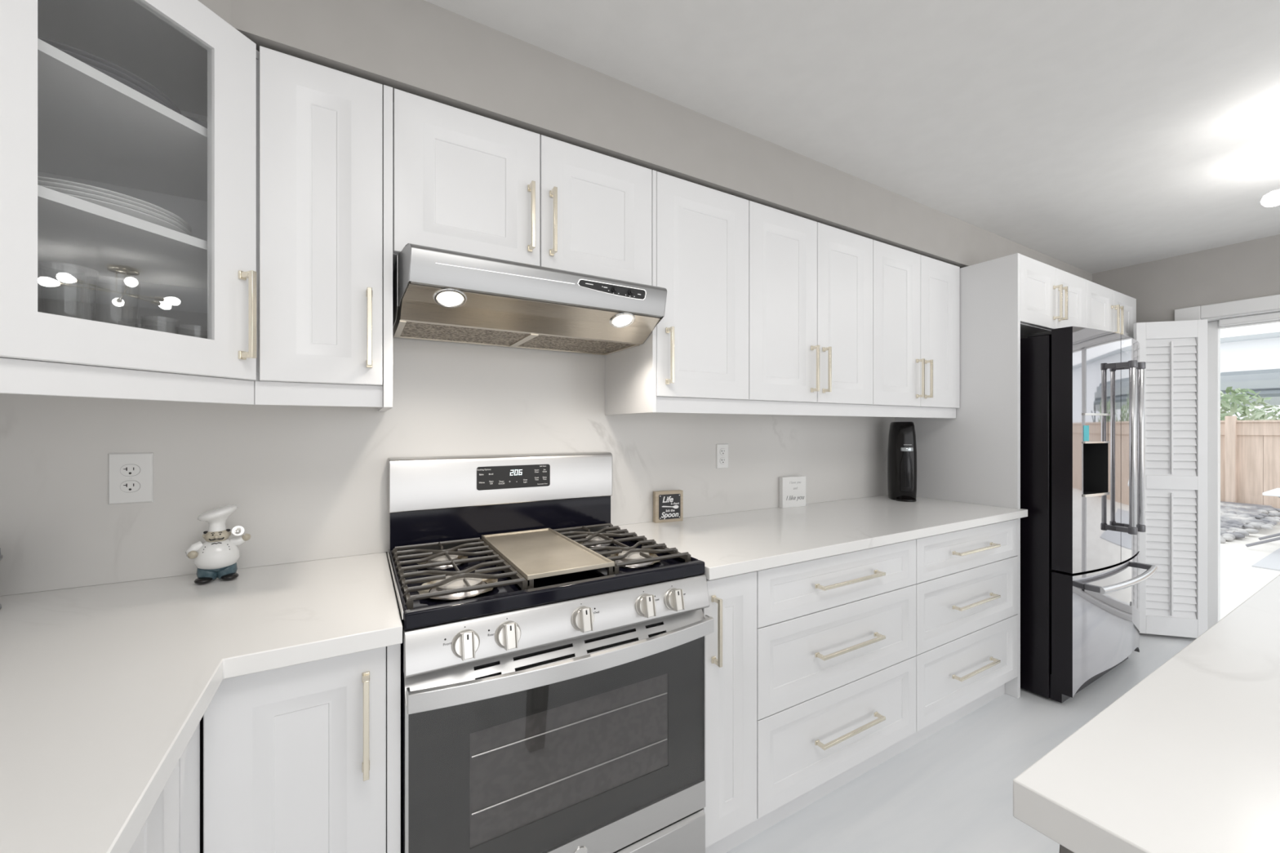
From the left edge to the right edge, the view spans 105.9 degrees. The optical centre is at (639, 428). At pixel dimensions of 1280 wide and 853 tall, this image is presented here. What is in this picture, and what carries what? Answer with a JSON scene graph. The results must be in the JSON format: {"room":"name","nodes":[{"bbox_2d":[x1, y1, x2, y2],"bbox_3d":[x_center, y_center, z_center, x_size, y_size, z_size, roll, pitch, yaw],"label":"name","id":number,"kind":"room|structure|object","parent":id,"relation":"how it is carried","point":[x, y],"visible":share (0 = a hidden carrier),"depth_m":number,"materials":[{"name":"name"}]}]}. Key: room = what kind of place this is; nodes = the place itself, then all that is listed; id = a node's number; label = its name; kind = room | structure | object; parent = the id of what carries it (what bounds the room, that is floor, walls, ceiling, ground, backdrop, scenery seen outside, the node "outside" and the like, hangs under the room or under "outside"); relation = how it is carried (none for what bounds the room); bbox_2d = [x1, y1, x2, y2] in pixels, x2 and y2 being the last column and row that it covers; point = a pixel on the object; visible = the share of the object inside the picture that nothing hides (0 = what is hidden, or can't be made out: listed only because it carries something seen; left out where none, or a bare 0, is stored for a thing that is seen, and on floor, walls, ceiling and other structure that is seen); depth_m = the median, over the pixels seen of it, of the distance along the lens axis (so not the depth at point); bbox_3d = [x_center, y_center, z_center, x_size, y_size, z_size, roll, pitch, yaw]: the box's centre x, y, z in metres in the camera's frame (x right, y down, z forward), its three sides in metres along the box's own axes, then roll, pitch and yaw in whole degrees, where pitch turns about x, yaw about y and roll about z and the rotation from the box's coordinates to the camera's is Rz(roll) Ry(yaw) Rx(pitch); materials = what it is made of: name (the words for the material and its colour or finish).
{"room":"kitchen","nodes":[
{"label":"kitchen","id":0,"kind":"room"},
{"bbox_2d":[200,527,605,852],"bbox_3d":[0.741,0.104,2.483,5.620,2.402,0.093,0,0,-30],"label":"wall","id":1,"kind":"structure","parent":0,"point":[593,530],"depth_m":1.31,"materials":[{"name":"beige paint"}]},
{"bbox_2d":[0,0,260,404],"bbox_3d":[-1.128,-0.453,0.948,0.617,0.800,0.654,0,0,-30],"label":"upper cabinet","id":2,"kind":"object","parent":1,"relation":"attached to","point":[62,117],"visible":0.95,"depth_m":0.99,"materials":[{"name":"white wood"}]},
{"bbox_2d":[37,262,98,320],"bbox_3d":[-0.980,-0.201,0.830,0.068,0.150,0.068,0,0,-30],"label":"drinking glass","id":3,"kind":"object","parent":2,"relation":"on","point":[37,262],"visible":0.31,"depth_m":0.81,"materials":[{"name":"clear glass"}]},
{"bbox_2d":[80,272,84,319],"bbox_3d":[-1.057,-0.208,0.872,0.072,0.165,0.072,0,0,-30],"label":"drinking glass","id":4,"kind":"object","parent":2,"relation":"on","point":[82,273],"visible":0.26,"depth_m":0.90,"materials":[{"name":"clear glass"}]},
{"bbox_2d":[87,276,140,324],"bbox_3d":[-0.983,-0.201,0.903,0.068,0.150,0.068,0,0,-30],"label":"drinking glass","id":5,"kind":"object","parent":2,"relation":"on","point":[88,277],"visible":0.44,"depth_m":0.88,"materials":[{"name":"clear glass"}]},
{"bbox_2d":[37,38,207,201],"bbox_3d":[-1.140,-0.616,0.963,0.582,0.018,0.587,0,0,-30],"label":"shelf","id":6,"kind":"object","parent":2,"relation":"attached to","point":[94,129],"depth_m":1.01,"materials":[{"name":"white wood"}]},
{"bbox_2d":[37,184,207,288],"bbox_3d":[-1.140,-0.381,0.963,0.582,0.018,0.587,0,0,-30],"label":"shelf","id":7,"kind":"object","parent":2,"relation":"attached to","point":[76,236],"depth_m":1.00,"materials":[{"name":"white wood"}]},
{"bbox_2d":[62,192,188,235],"bbox_3d":[-1.072,-0.401,0.958,0.270,0.020,0.270,0,0,-30],"label":"dinner plate","id":8,"kind":"object","parent":2,"relation":"on","point":[135,213],"visible":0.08,"depth_m":0.91,"materials":[{"name":"white ceramic"}]},
{"bbox_2d":[38,184,192,235],"bbox_3d":[-1.070,-0.408,0.957,0.270,0.020,0.270,0,0,-30],"label":"dinner plate","id":9,"kind":"object","parent":8,"relation":"on","point":[56,188],"visible":0.1,"depth_m":0.89,"materials":[{"name":"white ceramic"}]},
{"bbox_2d":[37,179,190,231],"bbox_3d":[-1.072,-0.415,0.953,0.270,0.020,0.270,0,0,-30],"label":"dinner plate","id":10,"kind":"object","parent":9,"relation":"on","point":[39,182],"visible":0.15,"depth_m":0.87,"materials":[{"name":"white ceramic"}]},
{"bbox_2d":[37,176,191,231],"bbox_3d":[-1.072,-0.423,0.957,0.270,0.020,0.270,0,0,-30],"label":"dinner plate","id":11,"kind":"object","parent":10,"relation":"on","point":[40,178],"visible":0.15,"depth_m":0.89,"materials":[{"name":"white ceramic"}]},
{"bbox_2d":[81,61,171,109],"bbox_3d":[-1.076,-0.635,0.944,0.270,0.020,0.270,0,0,-30],"label":"dinner plate","id":12,"kind":"object","parent":2,"relation":"on","point":[125,82],"visible":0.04,"depth_m":0.90,"materials":[{"name":"grey ceramic"}]},
{"bbox_2d":[56,47,181,114],"bbox_3d":[-1.073,-0.644,0.943,0.270,0.020,0.270,0,0,-30],"label":"dinner plate","id":13,"kind":"object","parent":12,"relation":"on","point":[82,58],"visible":0.09,"depth_m":0.89,"materials":[{"name":"grey ceramic"}]},
{"bbox_2d":[37,36,182,115],"bbox_3d":[-1.075,-0.653,0.940,0.270,0.020,0.270,0,0,-30],"label":"dinner plate","id":14,"kind":"object","parent":13,"relation":"on","point":[55,44],"visible":0.11,"depth_m":0.87,"materials":[{"name":"grey ceramic"}]},
{"bbox_2d":[184,115,207,128],"bbox_3d":[-1.047,-0.660,1.167,0.196,0.070,0.196,0,0,-30],"label":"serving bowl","id":15,"kind":"object","parent":2,"relation":"on","point":[204,123],"visible":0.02,"depth_m":1.09,"materials":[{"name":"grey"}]},
{"bbox_2d":[253,45,392,411],"bbox_3d":[-0.821,-0.453,1.276,0.283,0.801,0.397,0,0,-30],"label":"upper cabinet","id":16,"kind":"object","parent":1,"relation":"attached to","point":[321,126],"depth_m":1.14,"materials":[{"name":"white paint"}]},
{"bbox_2d":[0,288,894,595],"bbox_3d":[-0.027,-0.053,1.976,3.555,0.884,0.012,0,0,-30],"label":"backsplash","id":17,"kind":"structure","parent":1,"relation":"attached to","point":[305,483],"depth_m":1.46,"materials":[{"name":"white stone"}]},
{"bbox_2d":[107,452,153,504],"bbox_3d":[-1.294,0.127,1.226,0.082,0.128,0.008,0,0,-30],"label":"wall outlet","id":18,"kind":"object","parent":17,"relation":"attached to","point":[130,475],"visible":1,"depth_m":1.22,"materials":[{"name":"white plastic"}]},
{"bbox_2d":[120,464,140,475],"bbox_3d":[-1.292,0.106,1.224,0.037,0.030,0.003,0,0,-30],"label":"socket","id":19,"kind":"object","parent":18,"relation":"attached to","point":[125,469],"depth_m":1.22,"materials":[{"name":"grey plastic"}]},
{"bbox_2d":[120,480,140,492],"bbox_3d":[-1.292,0.147,1.224,0.037,0.030,0.003,0,0,-30],"label":"socket","id":20,"kind":"object","parent":18,"relation":"attached to","point":[125,486],"depth_m":1.22,"materials":[{"name":"grey plastic"}]},
{"bbox_2d":[715,444,728,468],"bbox_3d":[0.376,0.127,2.198,0.069,0.112,0.008,0,0,-30],"label":"wall outlet","id":21,"kind":"object","parent":17,"relation":"attached to","point":[722,450],"visible":1,"depth_m":2.19,"materials":[{"name":"white plastic"}]},
{"bbox_2d":[720,448,726,454],"bbox_3d":[0.377,0.106,2.196,0.036,0.029,0.003,0,0,-30],"label":"socket","id":22,"kind":"object","parent":21,"relation":"attached to","point":[722,451],"depth_m":2.20,"materials":[{"name":"grey plastic"}]},
{"bbox_2d":[720,457,726,463],"bbox_3d":[0.377,0.147,2.196,0.036,0.029,0.003,0,0,-30],"label":"socket","id":23,"kind":"object","parent":21,"relation":"attached to","point":[722,460],"depth_m":2.20,"materials":[{"name":"grey plastic"}]},
{"bbox_2d":[392,88,652,289],"bbox_3d":[-0.369,-0.648,1.540,0.762,0.410,0.397,0,0,-30],"label":"upper cabinet","id":24,"kind":"object","parent":1,"relation":"attached to","point":[464,181],"visible":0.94,"depth_m":1.36,"materials":[{"name":"white paint"}]},
{"bbox_2d":[392,243,666,355],"bbox_3d":[-0.342,-0.364,1.502,0.752,0.158,0.460,0,0,-30],"label":"range hood","id":25,"kind":"object","parent":24,"relation":"attached to","point":[450,295],"visible":1,"depth_m":1.35,"materials":[{"name":"metal"}]},
{"bbox_2d":[604,169,748,415],"bbox_3d":[0.144,-0.453,1.838,0.425,0.801,0.397,0,0,-30],"label":"upper cabinet","id":26,"kind":"object","parent":1,"relation":"attached to","point":[702,232],"depth_m":1.70,"materials":[{"name":"white paint"}]},
{"bbox_2d":[748,200,872,404],"bbox_3d":[0.650,-0.480,2.133,0.746,0.746,0.397,0,0,-30],"label":"upper cabinet","id":27,"kind":"object","parent":1,"relation":"attached to","point":[811,282],"visible":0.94,"depth_m":1.97,"materials":[{"name":"white paint"}]},
{"bbox_2d":[654,396,955,418],"bbox_3d":[0.858,-0.080,2.099,1.891,0.054,0.020,0,0,-30],"label":"rail","id":28,"kind":"object","parent":27,"relation":"attached to","point":[664,404],"visible":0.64,"depth_m":1.94,"materials":[{"name":"white paint"}]},
{"bbox_2d":[872,240,959,408],"bbox_3d":[1.291,-0.480,2.506,0.737,0.746,0.397,0,0,-30],"label":"upper cabinet","id":29,"kind":"object","parent":1,"relation":"attached to","point":[916,297],"visible":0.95,"depth_m":2.34,"materials":[{"name":"white paint"}]},
{"bbox_2d":[1020,253,1086,338],"bbox_3d":[2.046,-0.682,2.802,0.805,0.330,0.667,0,0,-30],"label":"upper cabinet","id":30,"kind":"object","parent":1,"relation":"attached to","point":[1051,297],"visible":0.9,"depth_m":2.51,"materials":[{"name":"white paint"}]},
{"bbox_2d":[1086,280,1136,338],"bbox_3d":[2.746,-0.682,3.210,0.814,0.330,0.667,0,0,-30],"label":"upper cabinet","id":31,"kind":"object","parent":1,"relation":"attached to","point":[1108,309],"visible":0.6,"depth_m":2.92,"materials":[{"name":"white paint"}]},
{"bbox_2d":[198,0,1092,281],"bbox_3d":[1.131,-0.983,1.715,5.320,0.228,1.627,0,0,-30],"label":"wall","id":32,"kind":"structure","parent":0,"point":[422,48],"depth_m":1.45,"materials":[{"name":"beige paint"}]},
{"bbox_2d":[424,0,1279,273],"bbox_3d":[1.944,-1.137,0.437,5.640,0.080,4.800,0,0,-30],"label":"ceiling","id":33,"kind":"structure","parent":0,"point":[1092,136],"depth_m":1.57,"materials":[{"name":"paint"}]},
{"bbox_2d":[1260,189,1279,207],"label":"ceiling lamp","id":34,"kind":"object","parent":33,"relation":"attached to","point":[1272,198],"depth_m":1.94,"materials":[{"name":"beige metal"}]},
{"bbox_2d":[1260,189,1279,207],"bbox_3d":[2.561,-0.926,1.912,0.090,0.061,0.132,0,0,-30],"label":"ceiling light","id":35,"kind":"object","parent":34,"relation":"attached to","point":[1273,198],"depth_m":1.94,"materials":[{"name":"white"}]},
{"label":"ceiling lamp","id":36,"kind":"object","parent":33,"relation":"attached to","visible":0},
{"bbox_2d":[1270,146,1279,164],"bbox_3d":[2.218,-0.928,1.642,0.135,0.061,0.080,0,0,-30],"label":"ceiling light","id":37,"kind":"object","parent":36,"relation":"attached to","point":[1275,156],"depth_m":1.64,"materials":[{"name":"white"}]},
{"bbox_2d":[726,633,1195,852],"bbox_3d":[1.944,1.335,0.437,5.640,0.060,4.800,0,0,-30],"label":"floor","id":38,"kind":"structure","parent":0,"point":[951,791],"depth_m":1.74,"materials":[{"name":"white tile"}]},
{"bbox_2d":[128,722,199,852],"bbox_3d":[-0.691,0.816,0.200,0.596,0.778,1.150,0,0,-30],"label":"base cabinet","id":39,"kind":"object","parent":38,"relation":"on","point":[172,825],"visible":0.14,"depth_m":0.74,"materials":[{"name":"white paint"}]},
{"bbox_2d":[0,551,402,852],"bbox_3d":[-0.605,0.408,0.299,0.894,0.036,2.326,0,0,-30],"label":"countertop","id":40,"kind":"structure","parent":39,"relation":"on","point":[104,689],"depth_m":0.81,"materials":[{"name":"white stone"}]},
{"bbox_2d":[0,547,2,608],"bbox_3d":[-1.414,0.323,1.000,0.115,0.134,0.115,0,0,-30],"label":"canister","id":41,"kind":"object","parent":40,"relation":"on","point":[1,556],"visible":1,"depth_m":1.04,"materials":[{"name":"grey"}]},
{"bbox_2d":[185,504,250,584],"bbox_3d":[-1.081,0.295,1.240,0.127,0.191,0.078,0,0,-38],"label":"chef figurine","id":42,"kind":"object","parent":40,"relation":"on","point":[218,557],"visible":1,"depth_m":1.22,"materials":[{"name":"white ceramic"}]},
{"bbox_2d":[203,646,386,852],"bbox_3d":[-0.778,0.816,1.151,0.284,0.778,0.657,0,0,-30],"label":"base cabinet","id":43,"kind":"object","parent":38,"relation":"on","point":[295,756],"visible":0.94,"depth_m":0.91,"materials":[{"name":"white paint"}]},
{"bbox_2d":[386,644,400,852],"bbox_3d":[-0.654,0.866,1.245,0.024,0.878,0.620,0,0,-30],"label":"strip","id":44,"kind":"object","parent":38,"relation":"on","point":[393,652],"visible":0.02,"depth_m":0.98,"materials":[{"name":"white paint"}]},
{"bbox_2d":[387,452,714,852],"bbox_3d":[-0.287,0.699,1.407,0.768,1.212,0.702,0,0,-30],"label":"gas range","id":45,"kind":"object","parent":38,"relation":"on","point":[566,713],"depth_m":1.19,"materials":[{"name":"silver metal"}]},
{"bbox_2d":[417,555,467,568],"bbox_3d":[-0.579,0.394,1.422,0.145,0.007,0.147,0,0,-30],"label":"burner","id":46,"kind":"object","parent":45,"relation":"on","point":[455,557],"depth_m":1.39,"materials":[{"name":"silver metal"}]},
{"bbox_2d":[417,578,497,599],"bbox_3d":[-0.449,0.394,1.198,0.193,0.007,0.195,0,0,-30],"label":"burner","id":47,"kind":"object","parent":45,"relation":"on","point":[492,591],"depth_m":1.16,"materials":[{"name":"silver metal"}]},
{"bbox_2d":[387,532,705,630],"bbox_3d":[-0.295,0.391,1.419,0.766,0.038,0.590,0,0,-30],"label":"cooktop","id":48,"kind":"object","parent":45,"relation":"in","point":[467,609],"depth_m":1.18,"materials":[{"name":"black metal"}]},
{"bbox_2d":[481,528,614,589],"bbox_3d":[-0.296,0.376,1.436,0.235,0.046,0.504,0,0,-30],"label":"griddle plate","id":49,"kind":"object","parent":45,"relation":"on","point":[537,553],"visible":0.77,"depth_m":1.37,"materials":[{"name":"metal"}]},
{"bbox_2d":[579,537,613,546],"bbox_3d":[-0.150,0.394,1.672,0.138,0.007,0.140,0,0,-30],"label":"burner","id":50,"kind":"object","parent":45,"relation":"on","point":[594,540],"depth_m":1.64,"materials":[{"name":"silver metal"}]},
{"bbox_2d":[606,552,660,566],"bbox_3d":[-0.019,0.394,1.447,0.165,0.007,0.168,0,0,-30],"label":"burner","id":51,"kind":"object","parent":45,"relation":"on","point":[657,563],"depth_m":1.41,"materials":[{"name":"silver metal"}]},
{"bbox_2d":[702,570,756,848],"bbox_3d":[0.124,0.816,1.676,0.208,0.778,0.657,0,0,-30],"label":"base cabinet","id":52,"kind":"object","parent":38,"relation":"on","point":[731,650],"visible":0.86,"depth_m":1.44,"materials":[{"name":"white paint"}]},
{"bbox_2d":[756,539,915,818],"bbox_3d":[0.578,0.816,1.940,0.843,0.778,0.657,0,0,-30],"label":"base cabinet","id":53,"kind":"object","parent":38,"relation":"on","point":[836,634],"visible":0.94,"depth_m":1.65,"materials":[{"name":"white paint"}]},
{"bbox_2d":[705,684,1004,852],"bbox_3d":[0.969,1.255,1.906,1.901,0.100,0.020,0,0,-30],"label":"toe kick","id":54,"kind":"object","parent":38,"relation":"on","point":[729,842],"visible":0.25,"depth_m":1.76,"materials":[{"name":"white paint"}]},
{"bbox_2d":[894,253,1020,698],"bbox_3d":[1.677,0.229,2.609,0.026,2.152,0.630,0,0,-30],"label":"panel","id":55,"kind":"object","parent":38,"relation":"on","point":[973,456],"visible":0.46,"depth_m":2.45,"materials":[{"name":"white paint"}]},
{"bbox_2d":[915,519,1017,732],"bbox_3d":[1.309,0.816,2.366,0.847,0.778,0.657,0,0,-30],"label":"base cabinet","id":56,"kind":"object","parent":38,"relation":"on","point":[966,580],"visible":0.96,"depth_m":2.09,"materials":[{"name":"white paint"}]},
{"bbox_2d":[605,494,1027,580],"bbox_3d":[0.864,0.408,2.119,1.933,0.036,0.658,0,0,-30],"label":"countertop","id":57,"kind":"structure","parent":56,"relation":"on","point":[736,543],"depth_m":1.87,"materials":[{"name":"white stone"}]},
{"bbox_2d":[653,489,683,523],"bbox_3d":[0.118,0.326,2.020,0.127,0.128,0.030,0,0,-22],"label":"block sign","id":58,"kind":"object","parent":57,"relation":"on","point":[668,505],"visible":1,"depth_m":2.00,"materials":[{"name":"brown wood"}]},
{"bbox_2d":[778,475,805,507],"bbox_3d":[0.758,0.315,2.399,0.148,0.150,0.028,0,0,-24],"label":"block sign","id":59,"kind":"object","parent":57,"relation":"on","point":[792,490],"visible":1,"depth_m":2.38,"materials":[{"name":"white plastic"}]},
{"bbox_2d":[887,422,916,502],"bbox_3d":[1.439,0.177,2.644,0.135,0.425,0.188,0,0,16],"label":"machine","id":60,"kind":"object","parent":57,"relation":"on","point":[902,446],"visible":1,"depth_m":2.60,"materials":[{"name":"black plastic"}]},
{"bbox_2d":[1020,326,1157,702],"bbox_3d":[2.232,0.417,2.718,0.900,1.776,0.846,0,0,-30],"label":"refrigerator","id":61,"kind":"object","parent":38,"relation":"on","point":[1082,388],"visible":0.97,"depth_m":2.33,"materials":[{"name":"stainless steel"},{"name":"black painted metal"}]},
{"bbox_2d":[1013,574,1279,852],"bbox_3d":[1.592,0.845,0.660,2.234,0.921,0.974,0,0,-30],"label":"kitchen island","id":62,"kind":"object","parent":38,"relation":"on","point":[1187,760],"visible":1,"depth_m":0.55,"materials":[{"name":"white stone"}]},
{"bbox_2d":[1092,234,1279,322],"bbox_3d":[4.245,0.104,1.792,0.140,2.402,4.627,0,0,-30],"label":"wall","id":63,"kind":"structure","parent":0,"point":[1248,269],"depth_m":2.99,"materials":[{"name":"beige paint"}]},
{"bbox_2d":[1133,319,1207,638],"bbox_3d":[3.285,0.310,2.992,0.352,1.945,0.034,0,0,15],"label":"shutter","id":64,"kind":"object","parent":63,"relation":"attached to","point":[1173,601],"visible":0.84,"depth_m":2.98,"materials":[{"name":"white paint"}]},
{"bbox_2d":[1174,293,1279,639],"bbox_3d":[4.019,0.275,2.018,0.021,2.060,2.445,0,0,-30],"label":"trim","id":65,"kind":"structure","parent":63,"relation":"attached to","point":[1269,302],"depth_m":2.88,"materials":[{"name":"white wood"}]},
{"bbox_2d":[1200,308,1279,630],"bbox_3d":[4.099,0.312,2.061,0.161,1.983,2.240,0,0,-30],"label":"door frame","id":66,"kind":"structure","parent":63,"relation":"in","point":[1214,328],"depth_m":3.00,"materials":[{"name":"white wood"}]},
{"bbox_2d":[1218,311,1279,326],"bbox_3d":[4.078,-0.645,2.049,0.050,0.040,2.100,0,0,-30],"label":"shade cassette","id":67,"kind":"object","parent":63,"relation":"attached to","point":[1276,315],"visible":1,"depth_m":2.84,"materials":[{"name":"white plastic"}]},
{"label":"outside","id":68,"kind":"structure","parent":0,"visible":0},
{"bbox_2d":[1220,331,1279,420],"bbox_3d":[18.945,-0.510,7.208,0.700,3.750,22.000,0,0,-30],"label":"sky","id":69,"kind":"structure","parent":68,"point":[1256,351],"depth_m":12.49,"materials":[{"name":"white"}]},
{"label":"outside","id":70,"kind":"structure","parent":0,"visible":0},
{"bbox_2d":[1220,522,1279,619],"bbox_3d":[9.608,1.415,4.088,11.280,0.100,18.000,0,0,-30],"label":"patio slab","id":71,"kind":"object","parent":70,"point":[1239,580],"depth_m":4.64,"materials":[{"name":"concrete"}]},
{"bbox_2d":[1220,415,1279,508],"bbox_3d":[10.605,0.585,5.605,0.170,1.560,13.619,0,0,-30],"label":"wooden fence","id":72,"kind":"object","parent":71,"relation":"on","point":[1250,450],"visible":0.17,"depth_m":7.52,"materials":[{"name":"brown wood"}]},
{"bbox_2d":[1220,501,1279,543],"bbox_3d":[7.330,1.268,7.804,3.239,0.249,3.684,0,0,-30],"label":"river rocks","id":73,"kind":"object","parent":71,"relation":"on","point":[1237,520],"visible":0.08,"depth_m":6.58,"materials":[{"name":"stone"}]},
{"bbox_2d":[1220,368,1279,420],"bbox_3d":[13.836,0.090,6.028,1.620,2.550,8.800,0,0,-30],"label":"house","id":74,"kind":"structure","parent":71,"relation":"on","point":[1267,382],"depth_m":9.11,"materials":[{"name":"grey"}]},
{"bbox_2d":[1220,386,1279,420],"bbox_3d":[11.654,0.317,6.203,1.588,2.107,7.757,0,0,-30],"label":"shrub","id":75,"kind":"object","parent":71,"relation":"on","point":[1260,414],"visible":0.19,"depth_m":8.13,"materials":[{"name":"green plant"}]},
{"bbox_2d":[1251,547,1279,571],"bbox_3d":[8.143,1.359,4.497,3.400,0.012,2.580,0,0,-30],"label":"rug","id":76,"kind":"object","parent":71,"relation":"on","point":[1272,562],"visible":1,"depth_m":4.86,"materials":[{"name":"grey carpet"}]},
{"bbox_2d":[1245,488,1279,546],"bbox_3d":[7.450,1.024,5.092,0.800,0.636,1.247,0,0,-30],"label":"patio table","id":77,"kind":"object","parent":76,"relation":"on","point":[1275,492],"visible":1,"depth_m":5.37,"materials":[{"name":"white"}]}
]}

